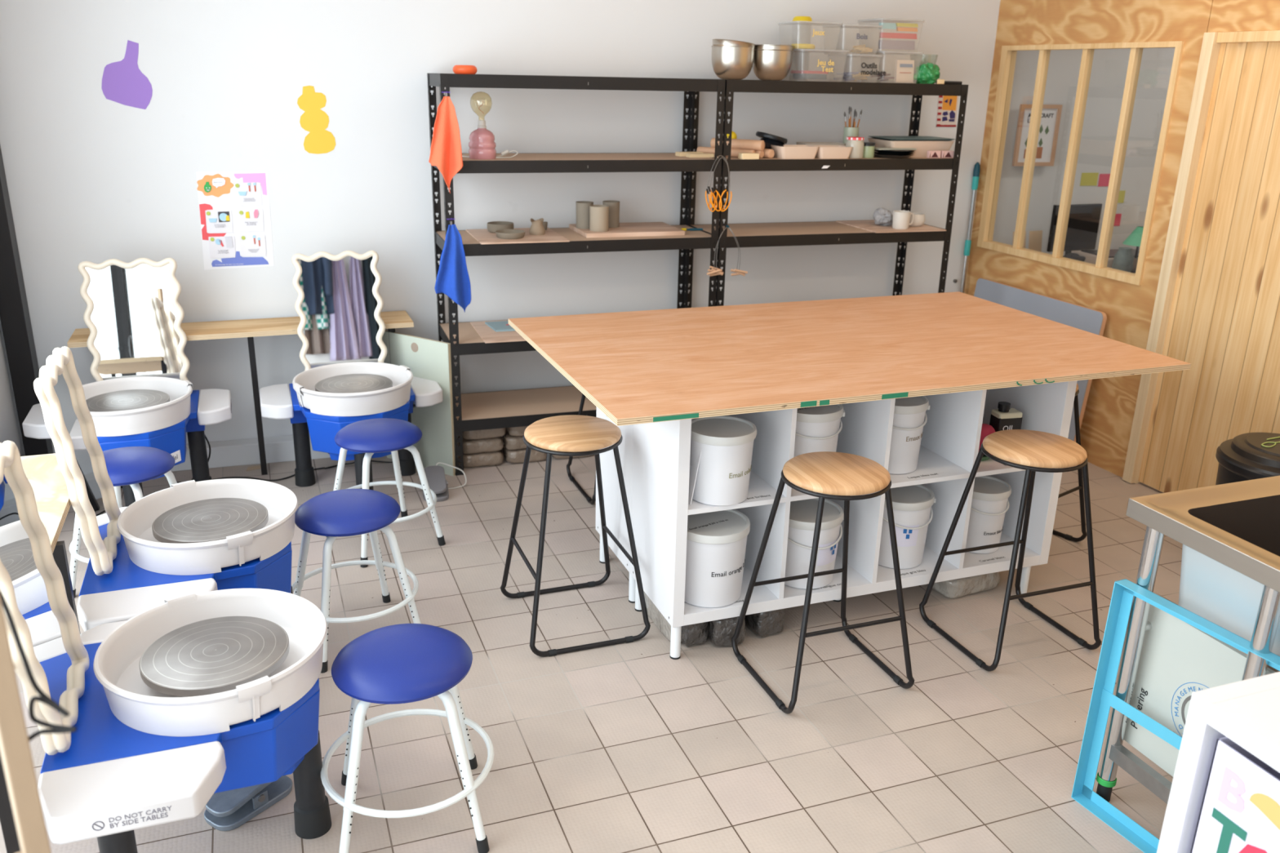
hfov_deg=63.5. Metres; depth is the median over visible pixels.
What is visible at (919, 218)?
mug
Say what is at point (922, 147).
plastic tray
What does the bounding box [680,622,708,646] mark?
block
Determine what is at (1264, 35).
trim
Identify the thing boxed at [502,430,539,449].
block
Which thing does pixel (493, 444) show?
block
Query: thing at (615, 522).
table base
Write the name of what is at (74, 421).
mirror glass
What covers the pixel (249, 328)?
wooden table
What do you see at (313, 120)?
cutout
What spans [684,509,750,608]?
plastic bucket
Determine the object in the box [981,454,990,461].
dish
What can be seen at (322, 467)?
power cable
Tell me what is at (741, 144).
rolling pin
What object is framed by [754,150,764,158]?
rolling pin
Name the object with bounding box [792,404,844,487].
plastic bucket
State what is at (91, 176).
wall
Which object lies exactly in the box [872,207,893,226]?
plastic
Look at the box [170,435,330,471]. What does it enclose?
baseboard
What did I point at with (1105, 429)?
wall
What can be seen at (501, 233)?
dish
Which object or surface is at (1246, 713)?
sign stand
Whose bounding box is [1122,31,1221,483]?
trim
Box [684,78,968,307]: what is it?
metal shelving unit
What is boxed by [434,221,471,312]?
hanging cloth
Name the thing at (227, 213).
photo
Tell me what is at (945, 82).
marker
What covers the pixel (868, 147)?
glass jar
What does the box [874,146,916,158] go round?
plate stack
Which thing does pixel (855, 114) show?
brush
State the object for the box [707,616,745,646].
block
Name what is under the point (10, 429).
wall
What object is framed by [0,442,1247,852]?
floor
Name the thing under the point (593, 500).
bar stool
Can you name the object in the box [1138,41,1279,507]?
door
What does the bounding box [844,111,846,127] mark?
brush
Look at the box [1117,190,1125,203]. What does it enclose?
sticky note
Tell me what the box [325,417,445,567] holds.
stool
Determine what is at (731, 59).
steel bowl
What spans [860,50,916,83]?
clear box
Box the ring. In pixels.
[453,64,477,74]
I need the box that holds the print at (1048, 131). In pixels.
[1017,108,1057,162]
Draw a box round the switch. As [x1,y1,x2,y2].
[500,149,508,155]
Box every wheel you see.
[22,376,231,506]
[38,588,331,852]
[76,478,297,631]
[259,361,443,490]
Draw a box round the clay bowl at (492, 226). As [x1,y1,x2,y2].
[487,221,514,233]
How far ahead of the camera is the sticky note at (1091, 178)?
5.87 m
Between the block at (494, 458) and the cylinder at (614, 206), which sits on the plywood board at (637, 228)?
the cylinder at (614, 206)
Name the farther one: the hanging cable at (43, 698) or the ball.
the ball
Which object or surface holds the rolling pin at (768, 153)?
on the metal shelving unit at (812, 233)
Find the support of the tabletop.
on the cube shelf at (661, 508)
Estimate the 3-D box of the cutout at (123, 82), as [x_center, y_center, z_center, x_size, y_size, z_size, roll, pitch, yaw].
[-2.109,-1.441,4.241,0.190,0.270,0.001,-5,20,-18]
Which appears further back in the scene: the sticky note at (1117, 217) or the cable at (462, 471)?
the sticky note at (1117, 217)
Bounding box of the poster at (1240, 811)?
[1190,737,1279,852]
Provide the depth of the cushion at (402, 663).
2.37 m
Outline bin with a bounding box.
[1215,432,1279,505]
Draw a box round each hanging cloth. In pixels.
[428,93,462,193]
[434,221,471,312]
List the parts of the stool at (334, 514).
leg, leg, leg, leg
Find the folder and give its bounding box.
[484,320,515,331]
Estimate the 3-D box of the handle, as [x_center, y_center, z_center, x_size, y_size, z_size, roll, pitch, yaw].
[1.763,-0.772,5.744,0.260,1.345,0.112,-5,20,-18]
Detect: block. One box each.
[457,435,503,453]
[458,449,503,467]
[462,427,505,439]
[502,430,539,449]
[502,444,546,462]
[505,426,528,435]
[548,449,591,458]
[643,591,681,642]
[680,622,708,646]
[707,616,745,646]
[737,152,759,159]
[744,608,785,637]
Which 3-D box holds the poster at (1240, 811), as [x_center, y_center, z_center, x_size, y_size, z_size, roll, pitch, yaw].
[1.187,0.710,1.736,0.331,0.308,0.300,-6,20,-20]
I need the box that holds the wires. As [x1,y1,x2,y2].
[705,155,732,212]
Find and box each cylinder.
[575,200,593,228]
[589,204,608,231]
[602,200,619,227]
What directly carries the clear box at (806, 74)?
on the metal shelving unit at (812, 233)
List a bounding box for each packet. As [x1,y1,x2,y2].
[926,150,941,158]
[940,150,954,158]
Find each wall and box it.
[0,0,1175,453]
[0,320,25,456]
[964,0,1279,477]
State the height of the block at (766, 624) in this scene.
0.111 m
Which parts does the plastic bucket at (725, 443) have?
lid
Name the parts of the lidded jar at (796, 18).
lid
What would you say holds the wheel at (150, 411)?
on the floor
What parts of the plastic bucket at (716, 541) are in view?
lid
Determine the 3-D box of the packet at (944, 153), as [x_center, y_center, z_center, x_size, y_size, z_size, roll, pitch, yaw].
[1.501,-1.331,5.058,0.064,0.034,0.023,-5,20,-17]
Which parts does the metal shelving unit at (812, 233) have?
post, post, beam frame, beam frame, beam frame, post, post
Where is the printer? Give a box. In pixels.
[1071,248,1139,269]
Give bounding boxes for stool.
[69,446,177,598]
[291,488,421,673]
[320,623,493,852]
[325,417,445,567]
[500,414,650,657]
[566,393,595,504]
[731,451,915,714]
[919,429,1101,671]
[1052,383,1086,542]
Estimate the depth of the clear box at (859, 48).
4.83 m
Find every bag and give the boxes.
[913,62,940,84]
[927,572,999,598]
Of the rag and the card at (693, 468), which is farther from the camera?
the rag
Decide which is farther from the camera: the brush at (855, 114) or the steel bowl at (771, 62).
the brush at (855, 114)
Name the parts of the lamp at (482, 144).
cord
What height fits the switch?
0.024 m
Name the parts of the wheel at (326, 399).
leg, leg, leg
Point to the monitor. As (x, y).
(1083, 222)
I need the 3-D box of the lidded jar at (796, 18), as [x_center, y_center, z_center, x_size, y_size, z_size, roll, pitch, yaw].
[0.770,-1.810,4.960,0.094,0.290,0.094,-5,20,-18]
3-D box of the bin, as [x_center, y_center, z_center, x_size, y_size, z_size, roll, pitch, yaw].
[2.335,0.319,3.818,0.440,0.543,0.440,-13,23,-36]
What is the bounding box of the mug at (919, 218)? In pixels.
[908,212,924,226]
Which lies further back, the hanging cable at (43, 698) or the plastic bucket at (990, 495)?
the plastic bucket at (990, 495)
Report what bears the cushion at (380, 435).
on the stool at (370, 437)
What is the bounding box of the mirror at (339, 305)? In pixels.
[291,250,387,370]
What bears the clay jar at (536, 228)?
on the board at (482, 236)
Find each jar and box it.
[528,217,545,235]
[789,16,812,80]
[842,126,859,143]
[845,136,864,158]
[862,142,875,158]
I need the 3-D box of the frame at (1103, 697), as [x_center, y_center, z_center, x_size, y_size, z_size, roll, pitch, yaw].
[1.272,0.750,2.361,0.038,0.622,0.560,-7,20,-25]
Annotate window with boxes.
[977,40,1184,285]
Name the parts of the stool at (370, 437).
leg, leg, leg, leg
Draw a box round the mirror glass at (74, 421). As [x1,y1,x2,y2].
[53,364,115,551]
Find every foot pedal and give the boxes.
[204,775,293,831]
[422,465,448,502]
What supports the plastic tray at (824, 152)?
on the metal shelving unit at (812, 233)
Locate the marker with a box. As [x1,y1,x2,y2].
[935,80,962,84]
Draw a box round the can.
[989,401,1022,431]
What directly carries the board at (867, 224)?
on the metal shelving unit at (812, 233)
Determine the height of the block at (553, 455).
0.066 m
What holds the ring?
on the metal shelving unit at (481, 411)
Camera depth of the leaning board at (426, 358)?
4.68 m
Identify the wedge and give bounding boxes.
[937,79,944,84]
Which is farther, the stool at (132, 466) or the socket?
the socket
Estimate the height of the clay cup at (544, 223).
0.036 m
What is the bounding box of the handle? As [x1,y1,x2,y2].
[960,162,980,293]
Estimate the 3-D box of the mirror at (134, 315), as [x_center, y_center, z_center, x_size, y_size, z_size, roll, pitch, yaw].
[-2.073,-0.403,4.258,0.374,0.571,0.124,-6,20,-20]
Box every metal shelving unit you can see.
[426,72,725,475]
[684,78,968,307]
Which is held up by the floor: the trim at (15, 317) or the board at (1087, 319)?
the board at (1087, 319)
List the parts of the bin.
lid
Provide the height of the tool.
0.013 m
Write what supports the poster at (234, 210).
attached to the wall at (91, 176)
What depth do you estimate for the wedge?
4.90 m
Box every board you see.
[382,330,455,475]
[466,227,569,244]
[470,320,526,342]
[568,222,684,237]
[835,219,946,232]
[973,278,1106,442]
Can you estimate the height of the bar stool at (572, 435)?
0.686 m
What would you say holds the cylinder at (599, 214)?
on the plywood board at (637, 228)
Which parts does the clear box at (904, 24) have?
lid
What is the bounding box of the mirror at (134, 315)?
[77,257,190,381]
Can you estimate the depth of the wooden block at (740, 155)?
4.71 m
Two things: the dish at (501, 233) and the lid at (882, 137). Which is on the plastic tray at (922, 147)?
the lid at (882, 137)
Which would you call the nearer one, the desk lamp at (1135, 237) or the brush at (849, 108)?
the brush at (849, 108)
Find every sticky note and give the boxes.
[1080,172,1098,186]
[1097,173,1110,186]
[1113,213,1121,226]
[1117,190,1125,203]
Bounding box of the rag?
[977,423,995,455]
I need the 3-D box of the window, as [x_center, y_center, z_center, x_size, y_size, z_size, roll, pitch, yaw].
[2.092,-1.307,5.022,0.063,1.035,1.149,-6,20,-20]
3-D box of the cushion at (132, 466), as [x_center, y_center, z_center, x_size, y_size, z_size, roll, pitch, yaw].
[-1.786,0.127,3.579,0.324,0.057,0.324,-14,24,-38]
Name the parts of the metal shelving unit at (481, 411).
post, post, beam frame, beam frame, beam frame, beam frame, beam frame, post, wooden strip, wooden strip, post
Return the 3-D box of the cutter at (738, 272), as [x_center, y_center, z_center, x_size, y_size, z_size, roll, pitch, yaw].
[0.449,-0.813,4.794,0.109,0.236,0.039,-1,19,-6]
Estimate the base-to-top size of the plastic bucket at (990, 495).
0.238 m
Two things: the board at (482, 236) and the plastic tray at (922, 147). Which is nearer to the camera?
the board at (482, 236)
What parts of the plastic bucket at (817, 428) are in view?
handle, lid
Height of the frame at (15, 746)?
1.280 m
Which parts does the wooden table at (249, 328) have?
leg, leg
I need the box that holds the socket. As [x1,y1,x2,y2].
[476,120,486,128]
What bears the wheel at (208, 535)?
on the floor
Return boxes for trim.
[0,146,53,456]
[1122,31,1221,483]
[1216,30,1279,43]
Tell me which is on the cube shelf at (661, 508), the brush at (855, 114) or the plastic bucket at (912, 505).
the plastic bucket at (912, 505)
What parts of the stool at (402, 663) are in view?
leg, leg, leg, leg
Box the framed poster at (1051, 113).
[1012,104,1062,166]
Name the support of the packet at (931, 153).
on the metal shelving unit at (812, 233)
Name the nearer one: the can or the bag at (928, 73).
the can
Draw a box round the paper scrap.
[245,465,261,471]
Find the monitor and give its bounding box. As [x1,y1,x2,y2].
[1046,203,1102,256]
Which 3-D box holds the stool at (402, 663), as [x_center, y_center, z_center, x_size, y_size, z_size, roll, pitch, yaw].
[-0.561,0.741,2.495,0.412,0.480,0.412,0,19,-5]
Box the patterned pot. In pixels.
[1111,247,1133,271]
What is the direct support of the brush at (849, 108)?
in the jar at (848, 131)
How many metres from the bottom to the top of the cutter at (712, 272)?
0.230 m
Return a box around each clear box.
[777,20,842,50]
[791,48,848,81]
[822,23,879,55]
[827,53,885,82]
[857,17,922,52]
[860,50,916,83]
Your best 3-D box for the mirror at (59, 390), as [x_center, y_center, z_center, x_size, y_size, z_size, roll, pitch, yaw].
[-1.531,0.090,2.842,0.111,0.572,0.374,-6,20,-20]
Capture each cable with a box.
[0,588,76,742]
[177,466,324,483]
[204,435,210,462]
[324,453,392,469]
[435,462,466,488]
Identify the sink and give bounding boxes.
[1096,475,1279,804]
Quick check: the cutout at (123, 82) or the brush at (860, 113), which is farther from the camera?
the brush at (860, 113)
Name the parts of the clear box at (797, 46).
lid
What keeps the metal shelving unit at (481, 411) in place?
on the floor
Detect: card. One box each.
[688,451,701,504]
[936,95,959,126]
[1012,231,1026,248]
[1028,230,1042,252]
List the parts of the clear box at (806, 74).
lid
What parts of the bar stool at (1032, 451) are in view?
leg, seat, leg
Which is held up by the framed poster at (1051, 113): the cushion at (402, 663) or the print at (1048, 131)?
the print at (1048, 131)
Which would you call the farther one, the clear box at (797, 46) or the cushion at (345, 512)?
the clear box at (797, 46)
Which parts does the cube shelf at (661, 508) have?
leg, panel, leg, shelf, shelf, panel, shelf, shelf, leg, panel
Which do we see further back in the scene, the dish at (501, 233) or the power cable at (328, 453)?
the power cable at (328, 453)
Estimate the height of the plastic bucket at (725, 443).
0.228 m
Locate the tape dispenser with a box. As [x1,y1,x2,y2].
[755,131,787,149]
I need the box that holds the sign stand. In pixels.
[1156,671,1279,852]
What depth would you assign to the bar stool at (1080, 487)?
4.07 m
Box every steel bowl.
[711,38,755,79]
[752,44,794,80]
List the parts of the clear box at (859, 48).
lid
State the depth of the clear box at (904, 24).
4.84 m
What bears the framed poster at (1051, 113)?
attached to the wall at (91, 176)
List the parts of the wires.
orange cord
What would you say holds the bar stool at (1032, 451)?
on the floor
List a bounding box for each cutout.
[101,40,152,109]
[297,85,335,154]
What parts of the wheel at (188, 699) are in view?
leg, leg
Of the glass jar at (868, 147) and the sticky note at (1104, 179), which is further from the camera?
the sticky note at (1104, 179)
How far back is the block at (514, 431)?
4.84 m
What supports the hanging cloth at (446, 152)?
hanging from the metal shelving unit at (481, 411)
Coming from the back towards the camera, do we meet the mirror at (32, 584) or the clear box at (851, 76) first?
the clear box at (851, 76)
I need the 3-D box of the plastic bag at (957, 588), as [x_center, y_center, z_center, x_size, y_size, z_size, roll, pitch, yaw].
[1.176,0.545,3.792,0.267,0.084,0.173,-8,21,-26]
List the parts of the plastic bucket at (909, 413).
handle, lid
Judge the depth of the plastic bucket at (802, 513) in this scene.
3.38 m
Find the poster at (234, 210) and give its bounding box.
[195,171,274,270]
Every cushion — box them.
[102,446,175,486]
[294,488,400,537]
[331,623,472,704]
[334,417,422,453]
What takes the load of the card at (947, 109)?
attached to the wall at (91, 176)
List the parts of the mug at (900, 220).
handle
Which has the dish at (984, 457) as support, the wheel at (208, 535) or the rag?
the rag
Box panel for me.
[1124,604,1275,777]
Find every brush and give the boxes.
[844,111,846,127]
[848,108,849,127]
[849,106,852,127]
[852,108,856,127]
[853,111,857,127]
[857,109,862,127]
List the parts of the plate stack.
dish, dish, dish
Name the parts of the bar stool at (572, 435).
leg, seat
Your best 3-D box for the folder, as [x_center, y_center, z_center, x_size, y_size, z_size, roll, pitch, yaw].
[-0.619,-0.474,4.858,0.188,0.010,0.175,-5,20,-18]
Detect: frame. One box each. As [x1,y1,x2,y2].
[0,597,51,852]
[1071,578,1279,852]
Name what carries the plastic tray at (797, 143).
on the metal shelving unit at (812, 233)
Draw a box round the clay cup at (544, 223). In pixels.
[542,221,547,230]
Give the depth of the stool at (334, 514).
3.21 m
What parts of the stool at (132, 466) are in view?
leg, leg, leg, leg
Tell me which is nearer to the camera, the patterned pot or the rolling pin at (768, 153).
the rolling pin at (768, 153)
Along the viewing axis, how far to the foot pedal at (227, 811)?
2.54 m
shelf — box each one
[630,380,1077,659]
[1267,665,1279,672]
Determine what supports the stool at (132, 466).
on the floor
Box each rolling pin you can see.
[696,146,755,157]
[710,137,764,151]
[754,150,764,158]
[763,148,774,158]
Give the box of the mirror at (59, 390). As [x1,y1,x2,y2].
[33,346,121,575]
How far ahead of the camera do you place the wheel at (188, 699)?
2.22 m
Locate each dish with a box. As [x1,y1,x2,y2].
[495,229,524,239]
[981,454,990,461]
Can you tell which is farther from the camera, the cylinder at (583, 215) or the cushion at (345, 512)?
the cylinder at (583, 215)
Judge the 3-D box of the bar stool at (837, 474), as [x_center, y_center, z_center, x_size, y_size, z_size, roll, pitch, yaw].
[0.565,0.445,3.119,0.427,0.686,0.407,-6,20,-20]
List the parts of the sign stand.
panel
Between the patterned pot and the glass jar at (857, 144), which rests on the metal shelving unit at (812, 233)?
the glass jar at (857, 144)
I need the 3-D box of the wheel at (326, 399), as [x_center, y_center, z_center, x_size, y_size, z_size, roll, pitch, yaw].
[-1.216,0.031,4.442,0.753,0.540,0.568,-6,20,-20]
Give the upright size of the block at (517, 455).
0.066 m
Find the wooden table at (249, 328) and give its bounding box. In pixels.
[66,310,413,488]
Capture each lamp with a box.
[462,91,518,159]
[1122,226,1143,272]
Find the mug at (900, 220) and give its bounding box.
[892,210,914,229]
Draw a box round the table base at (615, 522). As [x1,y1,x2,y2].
[595,389,988,603]
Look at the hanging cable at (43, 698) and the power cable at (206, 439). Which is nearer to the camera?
the hanging cable at (43, 698)
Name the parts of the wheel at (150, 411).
leg, leg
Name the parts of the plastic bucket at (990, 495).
handle, lid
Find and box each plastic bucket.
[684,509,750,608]
[689,415,756,506]
[784,497,844,589]
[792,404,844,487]
[878,484,936,568]
[888,395,929,474]
[965,475,1011,553]
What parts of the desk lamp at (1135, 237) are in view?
lamp shade, stem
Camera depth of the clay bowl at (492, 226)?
4.71 m
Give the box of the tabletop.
[508,291,1191,426]
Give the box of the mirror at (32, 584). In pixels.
[0,440,89,755]
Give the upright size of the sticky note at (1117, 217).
0.070 m
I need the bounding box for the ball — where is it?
[726,130,737,138]
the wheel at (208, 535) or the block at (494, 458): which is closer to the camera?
the wheel at (208, 535)
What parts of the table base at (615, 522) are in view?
leg, panel, leg, panel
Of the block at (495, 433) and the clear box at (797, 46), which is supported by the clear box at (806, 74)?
the clear box at (797, 46)
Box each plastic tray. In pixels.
[770,144,818,159]
[795,142,845,146]
[814,145,852,159]
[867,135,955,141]
[867,137,954,157]
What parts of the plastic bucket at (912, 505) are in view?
handle, lid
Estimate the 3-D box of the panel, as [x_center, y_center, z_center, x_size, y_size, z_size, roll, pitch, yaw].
[1.310,0.671,2.415,0.014,0.385,0.400,-4,19,-20]
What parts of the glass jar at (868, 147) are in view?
lid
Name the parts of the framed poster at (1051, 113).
frame, frame, frame, frame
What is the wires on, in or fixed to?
hanging from the metal shelving unit at (812, 233)
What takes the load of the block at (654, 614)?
on the floor
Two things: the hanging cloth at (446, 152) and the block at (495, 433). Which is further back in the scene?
the block at (495, 433)
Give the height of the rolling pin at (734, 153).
0.038 m
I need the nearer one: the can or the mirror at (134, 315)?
the can
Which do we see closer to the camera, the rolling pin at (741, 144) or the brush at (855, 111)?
the rolling pin at (741, 144)
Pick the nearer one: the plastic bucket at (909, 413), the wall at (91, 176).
the plastic bucket at (909, 413)
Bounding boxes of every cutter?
[706,226,726,276]
[725,224,747,275]
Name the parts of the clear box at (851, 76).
lid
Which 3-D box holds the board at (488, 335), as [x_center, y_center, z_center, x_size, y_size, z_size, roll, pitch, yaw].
[-0.476,-0.457,4.841,0.570,0.005,0.403,-5,20,-18]
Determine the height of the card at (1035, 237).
0.149 m
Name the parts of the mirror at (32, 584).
frame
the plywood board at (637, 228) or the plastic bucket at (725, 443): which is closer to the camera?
the plastic bucket at (725, 443)
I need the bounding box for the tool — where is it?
[681,227,702,231]
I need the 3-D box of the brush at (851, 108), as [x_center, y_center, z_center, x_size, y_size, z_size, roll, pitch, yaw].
[1.018,-1.433,5.009,0.011,0.223,0.036,14,23,34]
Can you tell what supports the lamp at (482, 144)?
on the metal shelving unit at (481, 411)
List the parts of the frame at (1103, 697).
rail, rail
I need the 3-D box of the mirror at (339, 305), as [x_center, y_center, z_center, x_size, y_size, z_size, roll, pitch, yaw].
[-1.310,-0.479,4.531,0.374,0.571,0.124,-6,20,-20]
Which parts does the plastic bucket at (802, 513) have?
handle, lid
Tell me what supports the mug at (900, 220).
on the board at (867, 224)
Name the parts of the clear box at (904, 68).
lid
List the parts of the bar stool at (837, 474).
leg, seat, leg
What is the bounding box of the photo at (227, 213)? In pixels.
[217,211,229,222]
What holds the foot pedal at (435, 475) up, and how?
on the floor
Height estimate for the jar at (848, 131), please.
0.135 m
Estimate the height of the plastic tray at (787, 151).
0.056 m
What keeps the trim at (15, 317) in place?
attached to the wall at (91, 176)
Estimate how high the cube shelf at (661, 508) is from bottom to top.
0.858 m

